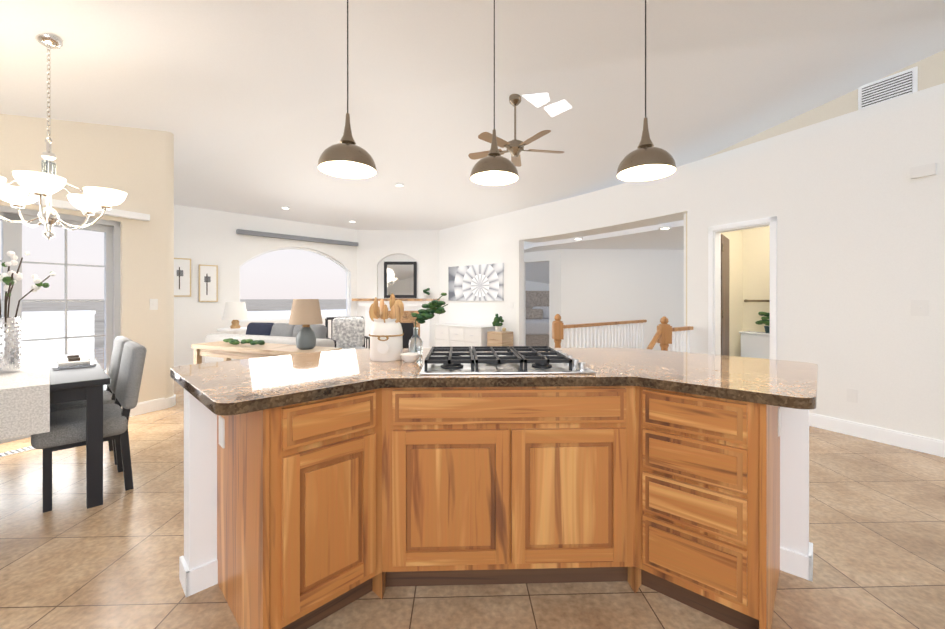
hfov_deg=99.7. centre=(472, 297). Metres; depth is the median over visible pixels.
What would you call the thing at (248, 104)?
ceiling
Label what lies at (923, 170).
door chime
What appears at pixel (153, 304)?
light switch
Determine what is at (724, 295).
bathroom door
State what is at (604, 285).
wall
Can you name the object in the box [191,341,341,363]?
console table
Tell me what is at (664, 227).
recessed light
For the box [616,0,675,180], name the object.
pendant light
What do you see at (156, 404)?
baseboard
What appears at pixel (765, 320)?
plant
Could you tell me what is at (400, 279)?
mirror
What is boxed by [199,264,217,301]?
print
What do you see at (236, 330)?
side table
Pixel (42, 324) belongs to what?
balcony
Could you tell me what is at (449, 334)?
dresser
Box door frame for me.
[708,216,776,359]
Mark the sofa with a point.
(217, 337)
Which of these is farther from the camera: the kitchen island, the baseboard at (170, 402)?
the baseboard at (170, 402)
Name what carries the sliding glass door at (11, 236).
in the wall at (136, 165)
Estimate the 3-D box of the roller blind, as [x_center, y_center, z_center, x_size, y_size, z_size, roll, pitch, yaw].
[-3.424,-1.203,8.094,0.088,0.080,2.430,0,0,43]
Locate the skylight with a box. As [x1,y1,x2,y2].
[522,93,571,116]
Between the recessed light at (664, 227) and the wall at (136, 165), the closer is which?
the wall at (136, 165)
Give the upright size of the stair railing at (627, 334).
1.040 m
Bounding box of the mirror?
[384,262,416,297]
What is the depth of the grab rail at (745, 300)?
5.35 m
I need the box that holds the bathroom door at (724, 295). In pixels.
[721,234,728,355]
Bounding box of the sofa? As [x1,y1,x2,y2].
[205,333,334,362]
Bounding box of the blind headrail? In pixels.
[0,197,149,220]
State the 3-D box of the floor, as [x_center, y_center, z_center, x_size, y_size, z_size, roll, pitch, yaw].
[-0.012,1.240,5.062,18.000,0.001,17.500,0,0,-2]
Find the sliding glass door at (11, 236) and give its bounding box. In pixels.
[0,205,119,443]
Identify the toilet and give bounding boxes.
[739,331,769,358]
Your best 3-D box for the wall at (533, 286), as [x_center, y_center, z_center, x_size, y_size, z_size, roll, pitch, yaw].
[2.257,-0.216,12.347,6.000,2.900,0.120,0,0,-2]
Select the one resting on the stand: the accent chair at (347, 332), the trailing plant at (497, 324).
the trailing plant at (497, 324)
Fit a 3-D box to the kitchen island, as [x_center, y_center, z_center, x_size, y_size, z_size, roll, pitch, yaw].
[0.145,0.802,1.858,2.882,0.880,1.034,0,0,-2]
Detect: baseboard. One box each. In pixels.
[130,398,164,416]
[165,394,175,408]
[809,413,944,456]
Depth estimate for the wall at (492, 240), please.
8.12 m
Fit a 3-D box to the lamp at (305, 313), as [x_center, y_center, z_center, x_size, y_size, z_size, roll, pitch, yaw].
[-1.522,0.238,3.644,0.290,0.455,0.290,0,0,-2]
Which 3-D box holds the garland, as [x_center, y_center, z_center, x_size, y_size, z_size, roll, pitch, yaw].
[-2.260,0.429,3.935,0.540,0.062,0.327,0,0,-2]
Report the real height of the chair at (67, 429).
0.927 m
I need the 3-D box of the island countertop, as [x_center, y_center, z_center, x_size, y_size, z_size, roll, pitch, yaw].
[0.143,0.343,1.917,3.100,0.038,1.316,0,0,-2]
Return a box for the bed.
[526,291,548,346]
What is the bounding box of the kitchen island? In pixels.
[179,412,812,628]
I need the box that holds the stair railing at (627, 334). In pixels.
[552,314,692,352]
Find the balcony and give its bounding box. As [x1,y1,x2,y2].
[1,309,345,389]
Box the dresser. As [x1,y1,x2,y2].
[434,323,494,347]
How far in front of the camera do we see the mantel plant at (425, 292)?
8.92 m
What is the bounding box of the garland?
[223,338,264,344]
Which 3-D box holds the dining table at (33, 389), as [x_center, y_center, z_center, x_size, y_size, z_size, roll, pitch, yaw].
[-3.069,0.860,2.617,1.615,0.764,0.900,0,0,43]
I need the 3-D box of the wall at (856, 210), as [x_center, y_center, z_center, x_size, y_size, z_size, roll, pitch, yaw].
[4.925,-1.058,1.426,0.620,4.600,8.500,0,0,-28]
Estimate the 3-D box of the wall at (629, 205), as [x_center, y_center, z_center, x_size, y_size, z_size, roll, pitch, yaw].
[2.078,-2.126,6.500,0.746,2.070,3.328,0,0,-35]
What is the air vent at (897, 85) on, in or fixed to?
in the wall at (856, 210)
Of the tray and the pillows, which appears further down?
the tray
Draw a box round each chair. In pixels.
[31,341,146,512]
[50,336,131,464]
[325,316,369,349]
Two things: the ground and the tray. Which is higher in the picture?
the ground
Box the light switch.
[150,299,157,309]
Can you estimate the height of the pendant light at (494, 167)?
1.475 m
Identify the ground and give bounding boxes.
[1,299,345,348]
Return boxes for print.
[174,258,190,296]
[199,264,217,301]
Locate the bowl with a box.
[400,353,419,362]
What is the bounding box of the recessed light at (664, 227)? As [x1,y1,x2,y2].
[658,226,670,228]
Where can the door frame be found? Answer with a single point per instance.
(771, 222)
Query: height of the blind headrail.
0.065 m
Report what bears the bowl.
on the island countertop
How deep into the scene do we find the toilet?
5.22 m
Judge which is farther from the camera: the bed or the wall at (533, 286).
the wall at (533, 286)
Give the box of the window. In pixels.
[239,247,348,321]
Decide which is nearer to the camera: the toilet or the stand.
the toilet
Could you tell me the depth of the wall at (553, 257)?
8.43 m
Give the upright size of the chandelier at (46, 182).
1.389 m
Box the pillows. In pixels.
[246,322,326,338]
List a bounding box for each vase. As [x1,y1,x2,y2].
[0,251,55,373]
[409,293,447,354]
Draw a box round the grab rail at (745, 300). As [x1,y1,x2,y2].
[744,299,769,301]
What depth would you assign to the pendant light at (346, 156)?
1.99 m
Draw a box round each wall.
[0,114,173,415]
[174,205,356,365]
[352,230,439,347]
[439,210,523,345]
[519,155,710,242]
[524,241,560,347]
[526,281,548,290]
[561,249,683,351]
[684,213,769,356]
[687,50,944,440]
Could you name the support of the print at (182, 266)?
attached to the wall at (202, 236)
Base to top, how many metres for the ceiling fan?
0.715 m
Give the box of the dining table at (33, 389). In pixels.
[0,353,109,508]
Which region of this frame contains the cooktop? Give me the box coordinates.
[419,346,595,374]
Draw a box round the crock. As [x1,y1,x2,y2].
[369,293,403,361]
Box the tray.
[52,355,95,369]
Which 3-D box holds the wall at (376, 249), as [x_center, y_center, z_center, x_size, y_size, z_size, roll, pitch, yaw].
[-1.687,-0.463,9.002,1.918,3.400,0.500,0,0,-2]
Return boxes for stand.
[487,331,512,346]
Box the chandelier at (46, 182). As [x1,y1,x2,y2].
[0,34,126,239]
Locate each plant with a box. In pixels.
[423,288,429,297]
[492,314,505,331]
[755,312,769,332]
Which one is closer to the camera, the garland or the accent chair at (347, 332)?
the garland
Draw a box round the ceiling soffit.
[524,220,683,252]
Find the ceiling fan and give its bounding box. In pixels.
[468,94,563,166]
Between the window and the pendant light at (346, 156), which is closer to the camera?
the pendant light at (346, 156)
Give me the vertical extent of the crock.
0.350 m
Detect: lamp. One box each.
[222,302,247,328]
[289,299,322,349]
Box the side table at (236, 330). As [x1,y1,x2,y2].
[217,327,246,333]
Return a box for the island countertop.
[170,348,817,415]
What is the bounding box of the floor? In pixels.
[0,348,944,628]
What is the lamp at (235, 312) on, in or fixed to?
on the side table at (236, 330)
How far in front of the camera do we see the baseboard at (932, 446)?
3.42 m
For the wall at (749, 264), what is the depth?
5.45 m
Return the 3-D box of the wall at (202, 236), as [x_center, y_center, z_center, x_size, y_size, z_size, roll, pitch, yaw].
[-4.056,-0.462,7.634,0.200,3.400,3.993,0,0,43]
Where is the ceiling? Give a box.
[0,0,944,283]
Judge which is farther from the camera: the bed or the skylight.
the bed
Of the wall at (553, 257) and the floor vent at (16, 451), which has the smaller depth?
the floor vent at (16, 451)
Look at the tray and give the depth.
2.77 m
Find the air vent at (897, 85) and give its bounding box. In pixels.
[858,66,917,109]
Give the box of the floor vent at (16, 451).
[0,446,34,456]
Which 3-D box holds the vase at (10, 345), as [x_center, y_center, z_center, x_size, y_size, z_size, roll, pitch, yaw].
[-3.038,0.076,2.529,0.652,0.800,0.676,0,0,-2]
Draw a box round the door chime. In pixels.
[910,163,936,178]
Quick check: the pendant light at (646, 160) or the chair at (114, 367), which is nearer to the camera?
the pendant light at (646, 160)
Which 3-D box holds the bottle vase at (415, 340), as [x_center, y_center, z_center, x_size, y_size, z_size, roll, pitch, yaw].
[-0.250,0.147,2.256,0.224,0.353,0.168,0,0,-2]
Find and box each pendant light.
[318,0,376,178]
[470,0,518,185]
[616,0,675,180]
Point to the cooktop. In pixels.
(460, 360)
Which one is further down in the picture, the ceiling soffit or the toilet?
the toilet
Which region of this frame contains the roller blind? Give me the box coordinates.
[236,229,357,245]

